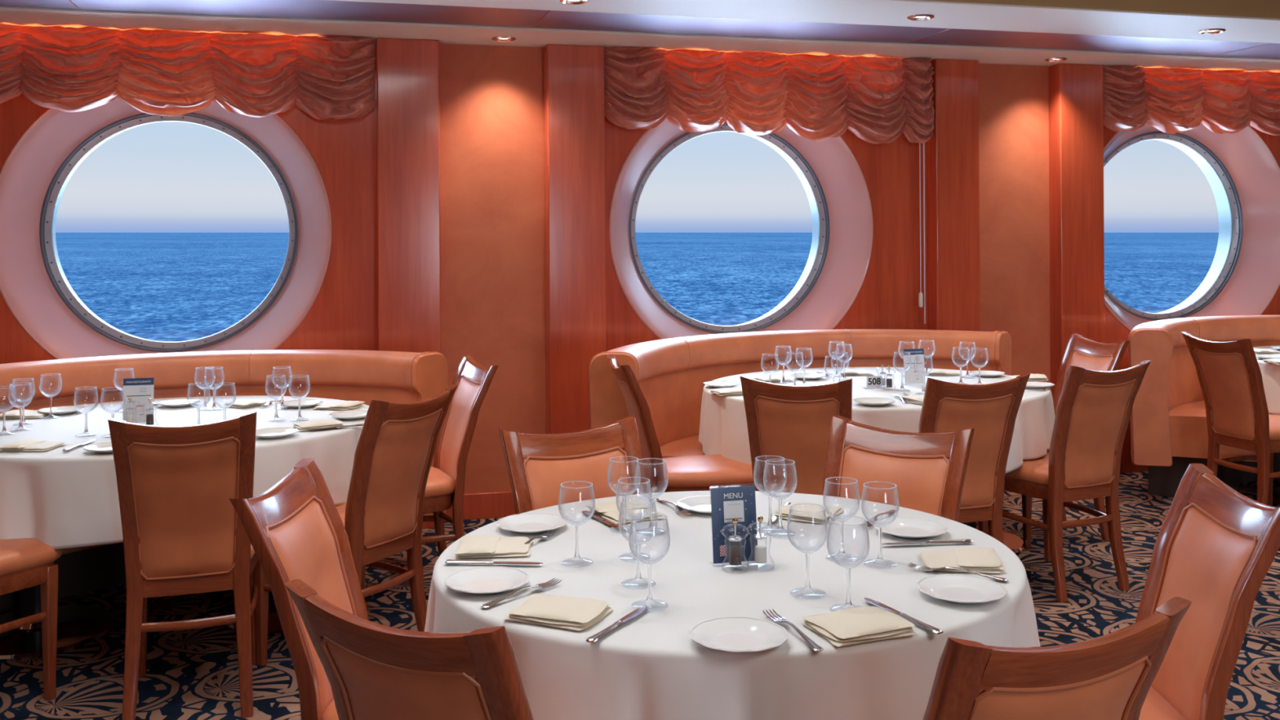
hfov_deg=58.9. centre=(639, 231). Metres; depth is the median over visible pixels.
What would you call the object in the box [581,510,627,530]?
table knife
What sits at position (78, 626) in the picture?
dining table
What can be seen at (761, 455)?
bowl
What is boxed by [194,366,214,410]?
wine glass
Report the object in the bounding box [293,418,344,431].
napkin
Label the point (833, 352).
wine glass
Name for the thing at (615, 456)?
bowl
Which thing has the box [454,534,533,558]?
napkin
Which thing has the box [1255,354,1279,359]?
plate
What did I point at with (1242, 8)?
trim
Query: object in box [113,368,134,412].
wine glass
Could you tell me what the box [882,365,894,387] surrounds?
pepper mill
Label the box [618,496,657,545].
bowl
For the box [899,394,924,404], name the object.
napkin
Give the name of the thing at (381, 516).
dining chair
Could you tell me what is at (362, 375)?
sofa
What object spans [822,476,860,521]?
bowl
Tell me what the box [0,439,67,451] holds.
napkin
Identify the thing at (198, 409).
wine glass
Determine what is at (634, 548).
wine glass
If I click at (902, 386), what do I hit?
wine glass
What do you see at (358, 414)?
plate
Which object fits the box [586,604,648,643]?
table knife
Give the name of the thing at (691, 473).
dining chair
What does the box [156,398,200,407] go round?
plate
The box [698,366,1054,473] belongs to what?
tablecloth
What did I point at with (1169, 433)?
sofa
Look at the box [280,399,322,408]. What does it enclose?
plate
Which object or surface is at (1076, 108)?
trim
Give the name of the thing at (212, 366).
bowl
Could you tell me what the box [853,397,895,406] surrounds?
plate
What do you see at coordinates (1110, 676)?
dining chair
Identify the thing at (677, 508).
fork
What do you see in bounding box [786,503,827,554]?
bowl
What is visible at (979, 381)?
wine glass
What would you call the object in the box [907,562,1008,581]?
fork
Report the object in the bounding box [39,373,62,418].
wine glass
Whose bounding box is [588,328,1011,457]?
sofa
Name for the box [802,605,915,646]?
napkin
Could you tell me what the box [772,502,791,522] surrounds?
table knife
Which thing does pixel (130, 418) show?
salt mill
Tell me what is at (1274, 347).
plate
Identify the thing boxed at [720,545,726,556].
print
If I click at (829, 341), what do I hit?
wine glass
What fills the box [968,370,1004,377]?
plate
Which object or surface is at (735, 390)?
napkin
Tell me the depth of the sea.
435.13 m
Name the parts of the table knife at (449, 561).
handle, blade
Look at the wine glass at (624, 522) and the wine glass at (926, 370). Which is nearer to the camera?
the wine glass at (624, 522)
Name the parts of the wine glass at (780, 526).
stem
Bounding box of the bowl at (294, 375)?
[288,374,310,399]
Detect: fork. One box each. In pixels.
[257,400,284,406]
[480,577,561,608]
[524,529,559,544]
[656,497,692,515]
[762,608,823,651]
[816,372,831,377]
[858,509,897,526]
[893,394,907,403]
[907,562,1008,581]
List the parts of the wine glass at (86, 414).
stem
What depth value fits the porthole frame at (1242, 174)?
7.13 m
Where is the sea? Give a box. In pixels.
[55,232,1218,342]
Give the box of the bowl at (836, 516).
[826,515,869,568]
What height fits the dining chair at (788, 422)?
0.930 m
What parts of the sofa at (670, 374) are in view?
panel, seat, backrest, panel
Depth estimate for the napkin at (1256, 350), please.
6.30 m
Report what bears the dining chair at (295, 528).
on the floor
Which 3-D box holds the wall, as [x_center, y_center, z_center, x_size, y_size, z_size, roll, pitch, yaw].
[0.917,0.194,6.242,12.955,2.500,3.512,0,0,0]
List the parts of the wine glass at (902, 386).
stem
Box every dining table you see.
[0,584,367,661]
[962,521,1025,554]
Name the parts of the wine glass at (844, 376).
stem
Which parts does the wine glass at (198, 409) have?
stem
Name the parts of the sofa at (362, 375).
seat, backrest, panel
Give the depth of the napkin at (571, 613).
2.04 m
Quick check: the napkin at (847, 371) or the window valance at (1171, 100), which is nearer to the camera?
the napkin at (847, 371)
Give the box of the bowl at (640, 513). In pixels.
[628,512,670,564]
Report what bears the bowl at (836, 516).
on the wine glass at (848, 602)
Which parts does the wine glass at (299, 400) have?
stem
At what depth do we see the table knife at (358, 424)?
4.06 m
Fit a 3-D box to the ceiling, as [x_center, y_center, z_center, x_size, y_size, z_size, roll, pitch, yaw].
[1.079,-1.134,5.607,13.388,0.345,5.136,0,0,0]
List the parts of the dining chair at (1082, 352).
leg, leg, panel, rail, leg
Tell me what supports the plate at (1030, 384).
on the tablecloth at (723, 428)
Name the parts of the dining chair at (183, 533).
leg, leg, rail, panel, rail, leg, seat, leg, seat frame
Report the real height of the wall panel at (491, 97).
2.275 m
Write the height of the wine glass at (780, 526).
0.166 m
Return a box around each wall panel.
[439,43,545,493]
[978,63,1050,388]
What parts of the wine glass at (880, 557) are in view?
stem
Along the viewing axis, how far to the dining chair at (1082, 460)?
4.47 m
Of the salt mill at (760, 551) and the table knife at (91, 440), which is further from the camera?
the table knife at (91, 440)
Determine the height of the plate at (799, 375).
0.017 m
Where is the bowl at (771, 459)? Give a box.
[763,458,796,500]
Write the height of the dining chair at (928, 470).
0.930 m
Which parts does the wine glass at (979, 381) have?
stem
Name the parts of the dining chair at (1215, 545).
seat, leg, panel, rail, leg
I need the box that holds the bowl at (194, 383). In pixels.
[186,382,210,406]
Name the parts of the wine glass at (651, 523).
stem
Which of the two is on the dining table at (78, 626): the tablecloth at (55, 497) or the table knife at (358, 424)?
the tablecloth at (55, 497)
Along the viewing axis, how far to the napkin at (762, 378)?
5.25 m
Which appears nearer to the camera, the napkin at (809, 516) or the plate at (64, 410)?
the napkin at (809, 516)
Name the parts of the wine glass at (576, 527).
stem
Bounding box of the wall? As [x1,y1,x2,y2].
[0,48,1279,473]
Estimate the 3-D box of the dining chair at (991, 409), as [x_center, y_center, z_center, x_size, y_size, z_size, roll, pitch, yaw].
[1.141,0.978,4.320,0.426,0.930,0.617,0,0,-15]
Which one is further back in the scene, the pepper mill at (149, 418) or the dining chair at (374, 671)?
the pepper mill at (149, 418)
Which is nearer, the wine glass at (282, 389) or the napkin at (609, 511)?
the napkin at (609, 511)
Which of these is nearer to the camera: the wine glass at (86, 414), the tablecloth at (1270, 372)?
the wine glass at (86, 414)
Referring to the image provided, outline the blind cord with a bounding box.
[918,101,925,323]
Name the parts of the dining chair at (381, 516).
leg, seat, leg, rail, panel, rail, leg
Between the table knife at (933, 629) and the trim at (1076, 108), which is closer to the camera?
the table knife at (933, 629)
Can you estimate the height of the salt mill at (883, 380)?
0.106 m
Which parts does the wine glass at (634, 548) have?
stem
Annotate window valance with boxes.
[0,23,375,119]
[604,46,934,143]
[1102,65,1279,135]
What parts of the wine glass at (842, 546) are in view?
stem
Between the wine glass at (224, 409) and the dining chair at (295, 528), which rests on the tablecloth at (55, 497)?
the wine glass at (224, 409)
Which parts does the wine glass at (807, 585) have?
stem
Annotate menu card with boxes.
[122,377,154,423]
[710,483,757,564]
[902,347,925,385]
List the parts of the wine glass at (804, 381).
stem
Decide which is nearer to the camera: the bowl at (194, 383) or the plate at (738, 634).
the plate at (738, 634)
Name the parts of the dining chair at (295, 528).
leg, rail, panel, seat, leg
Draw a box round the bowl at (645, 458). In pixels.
[635,457,668,499]
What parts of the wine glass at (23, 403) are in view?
stem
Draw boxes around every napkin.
[0,409,49,418]
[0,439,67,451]
[222,399,273,408]
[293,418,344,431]
[312,400,364,409]
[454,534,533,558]
[503,593,613,631]
[585,499,665,523]
[709,386,742,395]
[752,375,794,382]
[772,501,844,523]
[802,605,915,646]
[837,368,872,375]
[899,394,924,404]
[917,546,1004,573]
[924,368,959,375]
[1009,373,1048,381]
[1253,347,1279,353]
[1262,358,1279,364]
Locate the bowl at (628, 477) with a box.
[616,476,652,520]
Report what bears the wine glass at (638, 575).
on the tablecloth at (650, 666)
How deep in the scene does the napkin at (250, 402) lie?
4.59 m
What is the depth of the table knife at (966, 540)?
2.51 m
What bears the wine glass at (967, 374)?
on the tablecloth at (723, 428)
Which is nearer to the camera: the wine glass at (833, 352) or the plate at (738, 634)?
the plate at (738, 634)
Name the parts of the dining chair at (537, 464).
leg, rail, panel, leg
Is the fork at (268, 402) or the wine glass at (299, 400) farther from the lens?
the fork at (268, 402)
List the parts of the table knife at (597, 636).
handle, blade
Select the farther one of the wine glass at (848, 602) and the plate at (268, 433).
the plate at (268, 433)
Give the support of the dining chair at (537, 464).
on the floor
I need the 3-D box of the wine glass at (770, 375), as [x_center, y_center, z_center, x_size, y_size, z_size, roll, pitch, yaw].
[0.561,0.611,4.888,0.078,0.166,0.078,0,0,0]
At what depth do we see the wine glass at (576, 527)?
2.39 m
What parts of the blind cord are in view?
handle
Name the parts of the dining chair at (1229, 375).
leg, rail, panel, rail, leg, leg, seat, seat frame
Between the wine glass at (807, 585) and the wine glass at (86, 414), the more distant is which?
the wine glass at (86, 414)
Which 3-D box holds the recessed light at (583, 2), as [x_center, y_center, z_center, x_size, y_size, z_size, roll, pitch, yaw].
[-0.271,-0.955,4.660,0.120,0.019,0.120,0,0,0]
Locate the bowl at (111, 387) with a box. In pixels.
[100,386,124,413]
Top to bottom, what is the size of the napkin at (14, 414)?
0.023 m
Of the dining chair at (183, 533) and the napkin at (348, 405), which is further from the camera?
the napkin at (348, 405)
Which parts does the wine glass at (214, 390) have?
stem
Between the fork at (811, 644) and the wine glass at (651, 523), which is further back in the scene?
the wine glass at (651, 523)
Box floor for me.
[0,471,1279,719]
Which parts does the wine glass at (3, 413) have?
stem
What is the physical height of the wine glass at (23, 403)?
0.166 m
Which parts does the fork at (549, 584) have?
handle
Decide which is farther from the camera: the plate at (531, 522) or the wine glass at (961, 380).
the wine glass at (961, 380)
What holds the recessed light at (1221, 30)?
in the ceiling
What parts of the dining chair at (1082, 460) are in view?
leg, seat frame, seat, leg, leg, rail, panel, rail, leg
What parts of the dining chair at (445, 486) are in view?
leg, seat frame, seat, leg, panel, rail, leg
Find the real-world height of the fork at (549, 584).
0.014 m
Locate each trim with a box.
[0,0,1279,58]
[68,0,1271,56]
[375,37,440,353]
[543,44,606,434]
[926,58,980,331]
[927,0,1279,18]
[1048,63,1104,398]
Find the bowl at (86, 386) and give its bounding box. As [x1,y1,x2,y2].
[73,386,98,412]
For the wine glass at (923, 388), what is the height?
0.166 m
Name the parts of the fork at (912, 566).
handle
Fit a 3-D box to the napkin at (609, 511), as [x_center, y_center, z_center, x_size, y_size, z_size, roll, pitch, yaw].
[-0.035,0.687,2.798,0.144,0.023,0.170,0,0,-28]
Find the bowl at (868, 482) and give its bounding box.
[861,481,898,527]
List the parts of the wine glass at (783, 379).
stem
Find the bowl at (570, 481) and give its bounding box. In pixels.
[558,480,595,526]
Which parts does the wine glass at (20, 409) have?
stem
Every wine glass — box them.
[0,386,16,435]
[8,382,32,431]
[11,377,35,425]
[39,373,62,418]
[73,386,98,436]
[100,386,124,437]
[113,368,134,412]
[186,382,210,424]
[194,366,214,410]
[203,366,224,410]
[213,382,235,420]
[265,374,286,421]
[271,365,292,409]
[288,374,310,421]
[558,480,595,567]
[607,456,640,533]
[616,476,652,562]
[618,496,657,589]
[628,512,670,611]
[635,457,668,536]
[753,455,786,533]
[760,353,778,382]
[763,458,796,537]
[774,346,791,382]
[786,351,804,385]
[786,503,827,599]
[795,347,813,385]
[822,476,860,562]
[824,355,842,382]
[826,515,869,607]
[828,341,844,377]
[831,351,848,381]
[835,343,852,380]
[861,481,898,568]
[893,351,911,391]
[914,354,933,395]
[918,339,934,375]
[952,346,969,384]
[959,342,976,377]
[970,347,988,384]
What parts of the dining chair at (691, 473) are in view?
leg, rail, panel, leg, rail, seat frame, seat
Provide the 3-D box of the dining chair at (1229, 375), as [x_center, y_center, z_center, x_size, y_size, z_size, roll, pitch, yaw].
[3.072,0.966,5.610,0.618,0.930,0.426,0,0,-18]
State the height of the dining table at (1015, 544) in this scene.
0.741 m
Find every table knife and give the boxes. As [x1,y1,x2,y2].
[62,438,95,451]
[309,423,364,430]
[444,559,543,564]
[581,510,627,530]
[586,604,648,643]
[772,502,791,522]
[864,597,942,634]
[882,538,973,544]
[1025,388,1047,391]
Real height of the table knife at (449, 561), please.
0.008 m
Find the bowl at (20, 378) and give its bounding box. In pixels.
[11,377,35,402]
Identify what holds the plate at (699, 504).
on the tablecloth at (650, 666)
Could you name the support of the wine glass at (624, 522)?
on the tablecloth at (650, 666)
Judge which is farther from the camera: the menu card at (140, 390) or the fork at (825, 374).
the fork at (825, 374)
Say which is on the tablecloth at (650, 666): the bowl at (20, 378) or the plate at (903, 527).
the plate at (903, 527)
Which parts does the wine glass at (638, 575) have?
stem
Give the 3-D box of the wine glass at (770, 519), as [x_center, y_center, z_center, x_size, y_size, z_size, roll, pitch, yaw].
[0.305,0.613,2.653,0.078,0.166,0.078,0,0,29]
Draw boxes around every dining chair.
[0,537,62,700]
[107,410,258,719]
[229,457,368,719]
[253,384,457,666]
[284,578,533,719]
[361,355,498,600]
[498,416,646,514]
[607,354,753,493]
[739,374,852,495]
[822,414,974,522]
[918,373,1030,544]
[922,596,1191,719]
[977,360,1151,602]
[1021,333,1129,548]
[1135,463,1279,719]
[1181,331,1279,506]
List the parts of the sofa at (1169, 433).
panel, backrest, seat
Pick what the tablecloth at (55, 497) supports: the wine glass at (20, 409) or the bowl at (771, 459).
the wine glass at (20, 409)
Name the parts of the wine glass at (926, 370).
stem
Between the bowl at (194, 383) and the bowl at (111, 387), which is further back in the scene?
the bowl at (194, 383)
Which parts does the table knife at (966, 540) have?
blade, handle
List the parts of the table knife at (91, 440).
handle, blade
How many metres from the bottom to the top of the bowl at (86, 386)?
0.088 m
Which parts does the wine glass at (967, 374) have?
stem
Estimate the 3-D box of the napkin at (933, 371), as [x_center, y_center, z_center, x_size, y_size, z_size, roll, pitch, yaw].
[1.466,0.677,5.497,0.170,0.023,0.144,0,0,0]
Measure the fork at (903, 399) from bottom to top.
0.014 m
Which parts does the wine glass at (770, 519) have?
stem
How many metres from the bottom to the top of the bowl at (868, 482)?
0.088 m
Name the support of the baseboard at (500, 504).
attached to the wall
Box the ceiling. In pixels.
[0,0,1279,72]
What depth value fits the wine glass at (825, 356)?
4.79 m
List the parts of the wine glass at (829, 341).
stem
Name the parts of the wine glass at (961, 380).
stem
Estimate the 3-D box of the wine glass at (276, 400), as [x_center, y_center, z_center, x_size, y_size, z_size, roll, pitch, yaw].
[-1.367,0.623,4.257,0.078,0.166,0.078,0,0,9]
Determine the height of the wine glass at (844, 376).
0.166 m
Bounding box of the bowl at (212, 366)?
[203,366,224,390]
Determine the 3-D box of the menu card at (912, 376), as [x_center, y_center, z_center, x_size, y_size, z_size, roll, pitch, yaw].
[1.240,0.611,5.145,0.100,0.170,0.053,0,0,-10]
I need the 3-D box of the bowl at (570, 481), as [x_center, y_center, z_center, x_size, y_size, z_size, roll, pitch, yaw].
[-0.133,0.576,2.392,0.078,0.088,0.078,0,0,0]
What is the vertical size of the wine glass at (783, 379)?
0.166 m
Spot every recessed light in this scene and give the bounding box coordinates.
[491,36,515,41]
[559,0,588,4]
[906,14,934,20]
[1044,57,1066,62]
[1198,28,1226,34]
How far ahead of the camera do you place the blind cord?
6.31 m
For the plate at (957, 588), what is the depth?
2.18 m
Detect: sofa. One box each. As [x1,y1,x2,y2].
[0,349,448,614]
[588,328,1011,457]
[1128,315,1279,497]
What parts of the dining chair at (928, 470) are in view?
leg, panel, rail, leg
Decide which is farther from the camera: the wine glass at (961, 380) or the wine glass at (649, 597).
the wine glass at (961, 380)
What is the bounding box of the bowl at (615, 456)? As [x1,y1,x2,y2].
[607,456,640,497]
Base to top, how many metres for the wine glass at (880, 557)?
0.166 m
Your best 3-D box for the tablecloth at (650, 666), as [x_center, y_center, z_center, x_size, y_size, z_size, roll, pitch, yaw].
[0.194,0.827,2.476,1.306,0.259,1.227,0,0,-15]
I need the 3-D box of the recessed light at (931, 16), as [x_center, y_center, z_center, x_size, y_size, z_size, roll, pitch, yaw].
[1.255,-0.964,5.069,0.120,0.019,0.120,0,0,0]
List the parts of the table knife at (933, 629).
blade, handle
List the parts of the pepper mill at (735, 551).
knob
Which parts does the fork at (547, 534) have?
handle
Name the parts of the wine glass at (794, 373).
stem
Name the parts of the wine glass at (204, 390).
stem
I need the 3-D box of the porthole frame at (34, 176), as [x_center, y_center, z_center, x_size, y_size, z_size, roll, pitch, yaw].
[-2.345,-0.002,5.588,2.009,2.080,0.850,0,0,0]
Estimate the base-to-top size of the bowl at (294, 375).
0.088 m
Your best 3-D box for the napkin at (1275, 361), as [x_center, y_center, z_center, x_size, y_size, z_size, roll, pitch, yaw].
[3.321,0.666,5.851,0.167,0.022,0.138,0,0,-10]
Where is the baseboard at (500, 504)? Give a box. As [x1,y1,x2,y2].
[422,490,515,528]
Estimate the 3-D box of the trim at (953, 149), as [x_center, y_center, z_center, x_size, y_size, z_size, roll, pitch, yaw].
[1.736,0.237,6.511,0.352,2.405,0.415,0,0,0]
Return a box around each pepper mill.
[141,398,158,425]
[721,517,748,565]
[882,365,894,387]
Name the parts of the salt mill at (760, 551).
knob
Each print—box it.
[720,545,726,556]
[724,517,742,519]
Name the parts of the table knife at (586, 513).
handle, blade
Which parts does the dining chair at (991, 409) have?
leg, panel, rail, rail, leg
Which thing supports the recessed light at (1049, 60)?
in the ceiling
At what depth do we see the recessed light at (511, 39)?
5.56 m
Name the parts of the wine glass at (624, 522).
stem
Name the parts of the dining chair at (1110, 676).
leg, panel, rail, leg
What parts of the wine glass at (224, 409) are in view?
stem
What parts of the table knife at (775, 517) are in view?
blade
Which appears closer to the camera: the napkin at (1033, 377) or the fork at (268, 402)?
the fork at (268, 402)
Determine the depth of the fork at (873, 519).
2.70 m
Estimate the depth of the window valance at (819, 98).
6.04 m
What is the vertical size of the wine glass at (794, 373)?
0.166 m
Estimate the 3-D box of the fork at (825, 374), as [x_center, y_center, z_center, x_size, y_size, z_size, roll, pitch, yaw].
[0.887,0.684,5.471,0.024,0.014,0.198,0,0,-7]
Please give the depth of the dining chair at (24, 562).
3.51 m
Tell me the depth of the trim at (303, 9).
5.26 m
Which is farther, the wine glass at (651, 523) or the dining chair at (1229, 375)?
the dining chair at (1229, 375)
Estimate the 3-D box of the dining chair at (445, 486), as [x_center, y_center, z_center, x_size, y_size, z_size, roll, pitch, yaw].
[-0.907,0.991,4.507,0.618,0.930,0.426,0,0,-25]
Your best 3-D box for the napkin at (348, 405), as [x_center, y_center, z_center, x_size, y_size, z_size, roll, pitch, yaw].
[-1.211,0.694,4.555,0.170,0.023,0.144,0,0,10]
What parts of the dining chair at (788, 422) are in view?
leg, rail, panel, leg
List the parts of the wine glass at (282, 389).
stem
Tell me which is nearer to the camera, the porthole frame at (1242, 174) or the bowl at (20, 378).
the bowl at (20, 378)
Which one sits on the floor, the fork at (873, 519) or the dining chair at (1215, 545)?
the dining chair at (1215, 545)
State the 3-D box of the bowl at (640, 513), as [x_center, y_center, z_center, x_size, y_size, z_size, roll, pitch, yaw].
[0.018,0.575,2.115,0.078,0.088,0.078,0,0,0]
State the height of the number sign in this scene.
0.085 m
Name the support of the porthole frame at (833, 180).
in the wall
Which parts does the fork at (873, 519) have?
handle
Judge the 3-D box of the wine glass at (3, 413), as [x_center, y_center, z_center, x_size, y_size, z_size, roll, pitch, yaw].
[-2.236,0.628,3.985,0.078,0.166,0.078,0,0,0]
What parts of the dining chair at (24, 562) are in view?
seat frame, seat, leg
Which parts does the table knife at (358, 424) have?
blade, handle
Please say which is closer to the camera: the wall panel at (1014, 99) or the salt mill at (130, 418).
the salt mill at (130, 418)
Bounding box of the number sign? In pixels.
[866,368,881,386]
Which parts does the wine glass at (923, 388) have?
stem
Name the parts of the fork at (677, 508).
handle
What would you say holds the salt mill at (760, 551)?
on the tablecloth at (650, 666)
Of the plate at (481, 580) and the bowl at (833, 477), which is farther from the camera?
the bowl at (833, 477)
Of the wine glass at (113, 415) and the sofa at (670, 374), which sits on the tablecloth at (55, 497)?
the wine glass at (113, 415)
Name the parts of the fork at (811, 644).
handle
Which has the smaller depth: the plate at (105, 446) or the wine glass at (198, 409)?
the plate at (105, 446)
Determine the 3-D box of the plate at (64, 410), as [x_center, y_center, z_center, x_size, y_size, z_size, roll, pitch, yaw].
[-2.274,0.704,4.453,0.169,0.017,0.169,0,0,13]
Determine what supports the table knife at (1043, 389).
on the tablecloth at (723, 428)
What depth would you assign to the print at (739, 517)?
2.38 m
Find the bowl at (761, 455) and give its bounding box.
[753,455,786,495]
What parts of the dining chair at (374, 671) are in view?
leg, rail, panel, leg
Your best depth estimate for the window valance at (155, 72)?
5.29 m
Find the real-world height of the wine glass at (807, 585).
0.166 m
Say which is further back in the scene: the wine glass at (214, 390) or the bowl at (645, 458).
the wine glass at (214, 390)
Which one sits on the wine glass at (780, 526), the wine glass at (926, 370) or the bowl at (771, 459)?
the bowl at (771, 459)
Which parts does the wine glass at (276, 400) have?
stem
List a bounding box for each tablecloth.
[0,395,369,549]
[424,490,1039,719]
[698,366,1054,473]
[1253,345,1279,414]
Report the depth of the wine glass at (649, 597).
2.11 m
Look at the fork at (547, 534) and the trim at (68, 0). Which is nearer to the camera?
the fork at (547, 534)
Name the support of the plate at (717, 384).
on the tablecloth at (723, 428)
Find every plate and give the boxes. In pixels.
[37,405,84,414]
[83,441,112,453]
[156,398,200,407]
[255,427,298,438]
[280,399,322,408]
[328,409,367,419]
[444,566,529,594]
[496,512,567,533]
[676,495,711,514]
[688,616,788,653]
[702,380,740,388]
[790,373,826,379]
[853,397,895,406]
[873,517,947,538]
[915,573,1007,604]
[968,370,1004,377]
[1025,381,1054,388]
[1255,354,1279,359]
[1271,346,1279,350]
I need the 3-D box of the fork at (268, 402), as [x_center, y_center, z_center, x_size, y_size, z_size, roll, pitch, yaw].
[-1.509,0.699,4.642,0.024,0.014,0.198,0,0,8]
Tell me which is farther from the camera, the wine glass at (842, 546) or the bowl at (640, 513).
the wine glass at (842, 546)
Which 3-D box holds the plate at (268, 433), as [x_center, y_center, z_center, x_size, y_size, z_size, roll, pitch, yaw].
[-1.267,0.697,3.915,0.169,0.017,0.169,0,0,-9]
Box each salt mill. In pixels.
[122,397,137,422]
[746,515,773,566]
[875,364,887,385]
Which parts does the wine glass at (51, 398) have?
stem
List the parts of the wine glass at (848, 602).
stem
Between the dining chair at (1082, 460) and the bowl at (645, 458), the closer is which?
the bowl at (645, 458)
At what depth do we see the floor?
4.07 m
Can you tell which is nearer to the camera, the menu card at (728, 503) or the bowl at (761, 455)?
the menu card at (728, 503)
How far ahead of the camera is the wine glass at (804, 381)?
5.13 m
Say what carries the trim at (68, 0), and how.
attached to the wall
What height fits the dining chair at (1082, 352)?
0.930 m
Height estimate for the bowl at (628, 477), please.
0.088 m
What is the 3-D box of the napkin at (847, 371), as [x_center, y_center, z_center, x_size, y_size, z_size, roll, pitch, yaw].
[1.050,0.680,5.517,0.170,0.023,0.144,0,0,0]
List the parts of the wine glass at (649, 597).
stem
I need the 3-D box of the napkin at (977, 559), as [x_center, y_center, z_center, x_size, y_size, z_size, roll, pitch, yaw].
[0.669,0.682,2.373,0.170,0.023,0.144,0,0,6]

